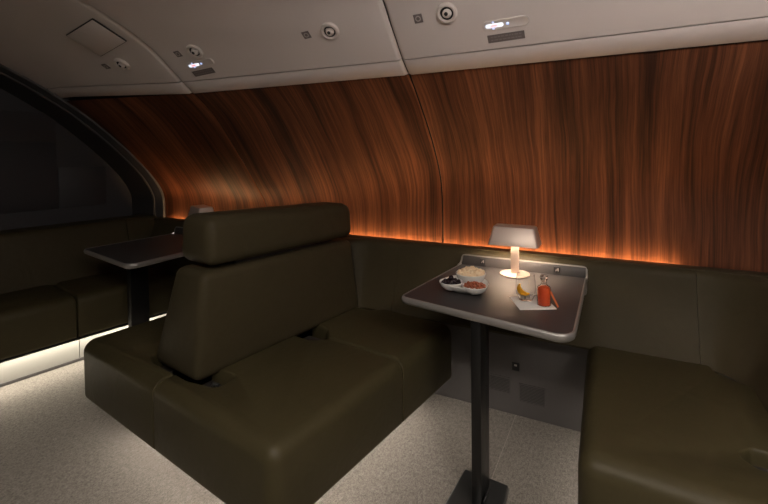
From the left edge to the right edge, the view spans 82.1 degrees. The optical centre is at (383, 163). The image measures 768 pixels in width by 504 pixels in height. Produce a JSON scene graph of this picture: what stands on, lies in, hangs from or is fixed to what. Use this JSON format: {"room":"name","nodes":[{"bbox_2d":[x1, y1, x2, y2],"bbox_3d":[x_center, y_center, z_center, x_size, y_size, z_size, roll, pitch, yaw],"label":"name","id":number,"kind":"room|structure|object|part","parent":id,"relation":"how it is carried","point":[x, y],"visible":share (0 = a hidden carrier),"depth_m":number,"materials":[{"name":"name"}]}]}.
{"room":"aircraft cabin","nodes":[
{"label":"aircraft cabin","id":0,"kind":"room"},
{"bbox_2d":[0,74,154,286],"bbox_3d":[-3.408,0.192,1.724,0.266,2.200,4.772,1,2,38],"label":"wall","id":1,"kind":"structure","parent":0,"point":[54,169],"depth_m":3.20,"materials":[{"name":"grey"}]},
{"bbox_2d":[0,64,164,216],"bbox_3d":[-3.239,-0.109,1.651,0.104,1.321,4.793,1,2,38],"label":"trim","id":2,"kind":"structure","parent":1,"relation":"attached to","point":[159,201],"depth_m":3.18,"materials":[{"name":"grey"}]},
{"bbox_2d":[0,360,580,503],"bbox_3d":[-1.056,1.321,0.578,6.800,0.051,4.750,0,2,28],"label":"floor","id":3,"kind":"structure","parent":0,"point":[57,446],"depth_m":1.87,"materials":[{"name":"carpet"}]},
{"bbox_2d":[0,214,175,386],"bbox_3d":[-2.668,0.870,2.140,0.740,0.800,3.400,1,2,38],"label":"bench","id":4,"kind":"object","parent":3,"relation":"on","point":[44,327],"visible":0.73,"depth_m":2.78,"materials":[{"name":"green leather"}]},
{"bbox_2d":[0,285,76,360],"bbox_3d":[-2.240,0.928,2.496,0.500,0.252,0.711,1,2,38],"label":"seat cushion","id":5,"kind":"object","parent":4,"relation":"on","point":[33,318],"depth_m":2.51,"materials":[{"name":"brown leather"}]},
{"bbox_3d":[-2.549,1.266,1.949,0.008,0.018,3.220,1,2,38],"label":"kick trim","id":6,"kind":"part","parent":4,"relation":"part of","materials":[{"name":"grey plastic"}]},
{"bbox_2d":[0,217,128,293],"bbox_3d":[-2.413,0.629,2.823,0.300,0.365,1.395,1,2,38],"label":"cushion","id":7,"kind":"object","parent":4,"relation":"on","point":[37,256],"depth_m":2.96,"materials":[{"name":"brown leather"}]},
{"bbox_3d":[-2.565,1.181,1.958,0.030,0.186,3.220,1,2,38],"label":"kick panel","id":8,"kind":"part","parent":4,"relation":"part of","materials":[{"name":"grey"}]},
{"bbox_3d":[-2.629,1.081,2.005,0.490,0.013,3.220,1,2,38],"label":"seat frame","id":9,"kind":"part","parent":4,"relation":"part of","materials":[{"name":"black plastic"}]},
{"bbox_2d":[55,268,175,336],"bbox_3d":[-1.817,0.906,3.041,0.500,0.252,0.657,1,2,38],"label":"seat cushion","id":10,"kind":"object","parent":4,"relation":"on","point":[99,297],"depth_m":2.82,"materials":[{"name":"brown leather"}]},
{"bbox_2d":[117,214,156,240],"bbox_3d":[-1.892,0.602,3.494,0.300,0.365,0.295,1,2,38],"label":"cushion","id":11,"kind":"object","parent":4,"relation":"on","point":[140,226],"depth_m":3.41,"materials":[{"name":"brown leather"}]},
{"bbox_2d":[84,227,183,327],"bbox_3d":[-1.431,0.851,2.757,0.646,0.770,0.707,0,2,28],"label":"table","id":12,"kind":"object","parent":3,"relation":"on","point":[135,256],"visible":0.45,"depth_m":2.62,"materials":[{"name":"grey metal"}]},
{"bbox_3d":[-1.473,0.885,2.649,0.037,0.670,0.114,0,2,28],"label":"post","id":13,"kind":"part","parent":12,"relation":"part of","materials":[{"name":"black metal"}]},
{"bbox_2d":[188,205,213,215],"bbox_3d":[-1.198,0.396,2.905,0.136,0.224,0.220,-2,2,-40],"label":"table lamp","id":14,"kind":"object","parent":12,"relation":"on","point":[195,208],"visible":0.23,"depth_m":2.85,"materials":[{"name":"beige metal"}]},
{"bbox_2d":[84,202,451,503],"bbox_3d":[-0.520,0.719,2.063,1.322,1.053,1.120,1,2,36],"label":"sofa","id":15,"kind":"object","parent":3,"relation":"on","point":[263,378],"visible":1,"depth_m":1.72,"materials":[{"name":"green leather"}]},
{"bbox_2d":[84,316,211,448],"bbox_3d":[-0.923,0.921,2.075,0.658,0.258,0.655,1,2,36],"label":"seat cushion","id":16,"kind":"object","parent":15,"relation":"on","point":[123,369],"depth_m":1.82,"materials":[{"name":"brown leather"}]},
{"bbox_3d":[-0.539,0.602,2.096,0.324,0.404,0.954,1,2,36],"label":"backrest","id":17,"kind":"part","parent":15,"relation":"part of","materials":[{"name":"brown leather"}]},
{"bbox_2d":[153,336,402,503],"bbox_3d":[-0.384,0.926,1.686,0.658,0.258,0.655,1,2,36],"label":"seat cushion","id":18,"kind":"object","parent":15,"relation":"on","point":[284,420],"depth_m":1.49,"materials":[{"name":"brown leather"}]},
{"bbox_2d":[297,329,311,337],"bbox_3d":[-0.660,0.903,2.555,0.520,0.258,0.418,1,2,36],"label":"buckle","id":19,"kind":"object","parent":15,"relation":"on","point":[308,333],"depth_m":2.43,"materials":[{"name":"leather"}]},
{"bbox_2d":[312,307,451,421],"bbox_3d":[-0.034,0.909,2.115,0.592,0.258,0.438,1,2,36],"label":"seat cushion","id":20,"kind":"object","parent":15,"relation":"on","point":[421,348],"depth_m":2.00,"materials":[{"name":"brown leather"}]},
{"bbox_2d":[402,254,587,503],"bbox_3d":[0.465,0.855,1.819,0.646,0.770,0.707,0,2,28],"label":"table","id":21,"kind":"object","parent":3,"relation":"on","point":[494,307],"visible":0.97,"depth_m":1.63,"materials":[{"name":"grey laminate"}]},
{"bbox_2d":[446,275,488,293],"bbox_3d":[0.337,0.503,1.817,0.192,0.037,0.190,0,2,28],"label":"plate","id":22,"kind":"object","parent":21,"relation":"on","point":[455,289],"visible":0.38,"depth_m":1.75,"materials":[{"name":"white ceramic"}]},
{"bbox_2d":[439,278,462,290],"bbox_3d":[0.274,0.497,1.799,0.098,0.032,0.098,0,2,28],"label":"bowl","id":23,"kind":"object","parent":22,"relation":"on","point":[445,286],"visible":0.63,"depth_m":1.77,"materials":[{"name":"white ceramic"}]},
{"bbox_2d":[456,270,485,282],"bbox_3d":[0.366,0.486,1.864,0.126,0.048,0.126,0,2,28],"label":"bowl","id":24,"kind":"object","parent":22,"relation":"on","point":[464,278],"visible":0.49,"depth_m":1.81,"materials":[{"name":"white ceramic"}]},
{"bbox_2d":[462,282,487,294],"bbox_3d":[0.360,0.498,1.748,0.100,0.030,0.100,0,2,28],"label":"bowl","id":25,"kind":"object","parent":22,"relation":"on","point":[468,290],"visible":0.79,"depth_m":1.71,"materials":[{"name":"white ceramic"}]},
{"bbox_3d":[0.353,1.236,1.631,0.208,0.022,0.219,0,2,28],"label":"plate","id":26,"kind":"part","parent":21,"relation":"part of","materials":[{"name":"grey metal"}]},
{"bbox_3d":[0.354,0.892,1.622,0.037,0.670,0.114,0,2,28],"label":"post","id":27,"kind":"part","parent":21,"relation":"part of","materials":[{"name":"black metal"}]},
{"bbox_2d":[488,224,541,278],"bbox_3d":[0.599,0.400,2.020,0.220,0.224,0.136,0,2,28],"label":"table lamp","id":28,"kind":"object","parent":21,"relation":"on","point":[514,236],"visible":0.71,"depth_m":1.99,"materials":[{"name":"beige metal"}]},
{"bbox_3d":[0.600,0.409,2.020,0.036,0.194,0.008,0,2,28],"label":"stem","id":29,"kind":"part","parent":28,"relation":"part of","materials":[{"name":"white glass"}]},
{"bbox_3d":[0.599,0.329,2.018,0.220,0.082,0.124,0,2,28],"label":"lamp shade","id":30,"kind":"part","parent":28,"relation":"part of","materials":[{"name":"beige metal"}]},
{"bbox_2d":[509,296,556,309],"bbox_3d":[0.556,0.523,1.653,0.136,0.002,0.142,-1,2,0],"label":"napkin","id":31,"kind":"object","parent":21,"relation":"on","point":[522,305],"visible":0.71,"depth_m":1.62,"materials":[{"name":"white paper"}]},
{"bbox_2d":[516,272,535,300],"bbox_3d":[0.540,0.471,1.681,0.073,0.098,0.073,0,2,28],"label":"drinking glass","id":32,"kind":"object","parent":31,"relation":"on","point":[525,281],"visible":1,"depth_m":1.65,"materials":[{"name":"clear glass"}]},
{"bbox_2d":[537,275,558,307],"bbox_3d":[0.600,0.469,1.616,0.075,0.110,0.049,0,2,28],"label":"bottle","id":33,"kind":"object","parent":31,"relation":"on","point":[544,293],"visible":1,"depth_m":1.61,"materials":[{"name":"orange glass"}]},
{"bbox_3d":[0.588,0.474,1.622,0.049,0.095,0.049,0,2,28],"label":"glass","id":34,"kind":"part","parent":33,"relation":"part of","materials":[{"name":"red"}]},
{"bbox_2d":[578,271,767,503],"bbox_3d":[1.274,0.849,1.338,1.231,0.790,0.989,0,2,28],"label":"sofa","id":35,"kind":"object","parent":3,"relation":"on","point":[655,430],"visible":1,"depth_m":1.38,"materials":[{"name":"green leather"}]},
{"bbox_2d":[578,346,767,503],"bbox_3d":[0.941,0.917,1.415,0.571,0.258,0.809,0,2,28],"label":"seat cushion","id":36,"kind":"object","parent":35,"relation":"on","point":[655,430],"depth_m":1.29,"materials":[{"name":"brown leather"}]},
{"bbox_3d":[1.260,0.629,1.420,0.330,0.355,0.845,0,2,28],"label":"backrest","id":37,"kind":"part","parent":35,"relation":"part of","materials":[{"name":"brown leather"}]},
{"bbox_2d":[0,0,767,97],"bbox_3d":[-1.156,-0.611,0.377,6.800,0.572,4.426,0,2,28],"label":"ceiling","id":38,"kind":"structure","parent":0,"point":[251,44],"depth_m":1.95,"materials":[{"name":"white plastic"}]},
{"bbox_3d":[-2.391,-0.628,2.217,2.098,0.416,1.528,0,2,28],"label":"panel","id":39,"kind":"part","parent":38,"relation":"part of","materials":[{"name":"white plastic"}]},
{"bbox_2d":[66,18,126,55],"bbox_3d":[-1.446,-0.628,2.223,0.302,0.115,0.168,0,2,34],"label":"ceiling hatch","id":40,"kind":"object","parent":38,"relation":"attached to","point":[93,35],"visible":1,"depth_m":2.21,"materials":[{"name":"grey plastic"}]},
{"bbox_2d":[113,58,129,70],"bbox_3d":[-1.428,-0.539,2.404,0.085,0.059,0.077,0,2,22],"label":"ceiling vent","id":41,"kind":"object","parent":38,"relation":"in","point":[118,62],"visible":1,"depth_m":2.39,"materials":[{"name":"beige plastic"}]},
{"bbox_2d":[173,51,182,56],"bbox_3d":[-1.040,-0.552,2.228,0.039,0.027,0.031,0,2,25],"label":"placard","id":42,"kind":"object","parent":38,"relation":"attached to","point":[177,53],"visible":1,"depth_m":2.23,"materials":[{"name":"grey plastic"}]},
{"bbox_2d":[186,44,203,58],"bbox_3d":[-0.937,-0.555,2.186,0.085,0.063,0.075,0,2,20],"label":"ceiling vent","id":43,"kind":"object","parent":38,"relation":"in","point":[196,52],"visible":1,"depth_m":2.17,"materials":[{"name":"beige plastic"}]},
{"bbox_2d":[187,58,213,68],"bbox_3d":[-0.937,-0.509,2.252,0.176,0.042,0.035,0,2,24],"label":"lit sign","id":44,"kind":"object","parent":38,"relation":"attached to","point":[208,61],"visible":1,"depth_m":2.25,"materials":[{"name":"beige plastic"}]},
{"bbox_2d":[192,67,215,76],"bbox_3d":[-0.939,-0.475,2.296,0.143,0.035,0.027,0,2,24],"label":"plate","id":45,"kind":"object","parent":38,"relation":"attached to","point":[206,71],"visible":1,"depth_m":2.29,"materials":[{"name":"grey"}]},
{"bbox_3d":[-0.869,-0.656,1.509,1.245,0.477,1.698,0,2,28],"label":"panel","id":46,"kind":"part","parent":38,"relation":"part of","materials":[{"name":"white plastic"}]},
{"bbox_2d":[301,31,311,38],"bbox_3d":[-0.347,-0.574,1.972,0.039,0.029,0.030,0,2,24],"label":"placard","id":47,"kind":"object","parent":38,"relation":"attached to","point":[306,34],"visible":1,"depth_m":1.97,"materials":[{"name":"grey plastic"}]},
{"bbox_2d":[320,22,338,39],"bbox_3d":[-0.237,-0.578,1.932,0.085,0.067,0.072,0,2,16],"label":"ceiling vent","id":48,"kind":"object","parent":38,"relation":"in","point":[332,31],"visible":1,"depth_m":1.92,"materials":[{"name":"beige plastic"}]},
{"bbox_2d":[324,27,335,36],"bbox_3d":[-0.237,-0.577,1.931,0.053,0.005,0.053,-6,-42,23],"label":"nozzle","id":49,"kind":"object","parent":48,"relation":"on","point":[330,31],"depth_m":1.92,"materials":[{"name":"white plastic"}]},
{"bbox_2d":[413,14,422,23],"bbox_3d":[0.140,-0.590,1.801,0.038,0.032,0.024,0,2,26],"label":"placard","id":50,"kind":"object","parent":38,"relation":"attached to","point":[418,18],"visible":1,"depth_m":1.80,"materials":[{"name":"grey plastic"}]},
{"bbox_2d":[436,2,457,23],"bbox_3d":[0.249,-0.594,1.744,0.085,0.076,0.062,0,2,25],"label":"ceiling vent","id":51,"kind":"object","parent":38,"relation":"in","point":[446,12],"visible":1,"depth_m":1.73,"materials":[{"name":"beige plastic"}]},
{"bbox_2d":[440,7,452,19],"bbox_3d":[0.249,-0.593,1.743,0.053,0.053,0.005,-2,38,26],"label":"nozzle","id":52,"kind":"object","parent":51,"relation":"on","point":[442,9],"depth_m":1.75,"materials":[{"name":"white plastic"}]},
{"bbox_2d":[483,15,528,30],"bbox_3d":[0.469,-0.540,1.700,0.176,0.039,0.032,0,2,26],"label":"lit sign","id":53,"kind":"object","parent":38,"relation":"attached to","point":[522,20],"visible":1,"depth_m":1.70,"materials":[{"name":"beige plastic"}]},
{"bbox_2d":[487,30,524,42],"bbox_3d":[0.481,-0.498,1.738,0.143,0.031,0.024,0,2,26],"label":"plate","id":54,"kind":"object","parent":38,"relation":"attached to","point":[515,35],"visible":1,"depth_m":1.74,"materials":[{"name":"grey metal"}]},
{"bbox_3d":[0.876,-0.665,0.636,2.648,0.471,1.785,0,2,28],"label":"panel","id":55,"kind":"part","parent":38,"relation":"part of","materials":[{"name":"white plastic"}]},
{"bbox_2d":[67,40,767,272],"bbox_3d":[-0.046,0.046,2.269,5.807,0.975,0.683,0,2,28],"label":"wall","id":56,"kind":"structure","parent":0,"point":[660,156],"depth_m":2.12,"materials":[{"name":"brown wood"}]},
{"bbox_3d":[-1.737,0.047,3.140,1.796,0.963,0.641,0,2,28],"label":"wood panel","id":57,"kind":"part","parent":56,"relation":"part of","materials":[{"name":"brown wood"}]},
{"bbox_3d":[-0.370,0.057,2.459,1.242,0.949,0.595,0,2,28],"label":"wood panel","id":58,"kind":"part","parent":56,"relation":"part of","materials":[{"name":"brown wood"}]},
{"bbox_2d":[148,217,767,363],"bbox_3d":[0.347,0.617,2.181,4.980,0.357,0.378,0,2,28],"label":"upholstery","id":59,"kind":"object","parent":56,"relation":"attached to","point":[641,307],"visible":0.52,"depth_m":1.94,"materials":[{"name":"brown leather"}]},
{"bbox_2d":[339,237,401,310],"bbox_3d":[-0.170,0.617,2.446,0.478,0.355,0.365,0,2,28],"label":"cushion","id":60,"kind":"object","parent":59,"relation":"on","point":[377,261],"depth_m":2.44,"materials":[{"name":"brown leather"}]},
{"bbox_2d":[391,242,699,363],"bbox_3d":[0.672,0.617,2.095,1.338,0.355,0.200,0,2,28],"label":"cushion","id":61,"kind":"object","parent":59,"relation":"on","point":[641,307],"depth_m":1.90,"materials":[{"name":"brown leather"}]},
{"bbox_3d":[1.396,0.055,1.622,2.646,0.958,0.426,0,2,28],"label":"wood panel","id":62,"kind":"part","parent":56,"relation":"part of","materials":[{"name":"brown wood"}]},
{"bbox_2d":[366,309,588,431],"bbox_3d":[0.366,1.010,2.306,5.100,0.434,0.027,0,2,28],"label":"wall","id":63,"kind":"structure","parent":0,"point":[560,370],"depth_m":2.12,"materials":[{"name":"grey"}]},
{"bbox_2d":[489,373,510,393],"bbox_3d":[0.567,1.090,2.186,0.118,0.080,0.003,0,2,28],"label":"air vent","id":64,"kind":"object","parent":63,"relation":"in","point":[509,381],"visible":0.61,"depth_m":2.18,"materials":[{"name":"grey"}]},
{"bbox_2d":[512,362,519,370],"bbox_3d":[0.639,0.988,2.142,0.036,0.040,0.008,0,2,28],"label":"power socket","id":65,"kind":"object","parent":63,"relation":"attached to","point":[515,366],"visible":1,"depth_m":2.14,"materials":[{"name":"black plastic"}]},
{"bbox_2d":[519,383,545,407],"bbox_3d":[0.709,1.111,2.112,0.123,0.090,0.003,0,2,28],"label":"air vent","id":66,"kind":"object","parent":63,"relation":"in","point":[521,384],"visible":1,"depth_m":2.11,"materials":[{"name":"grey"}]}
]}

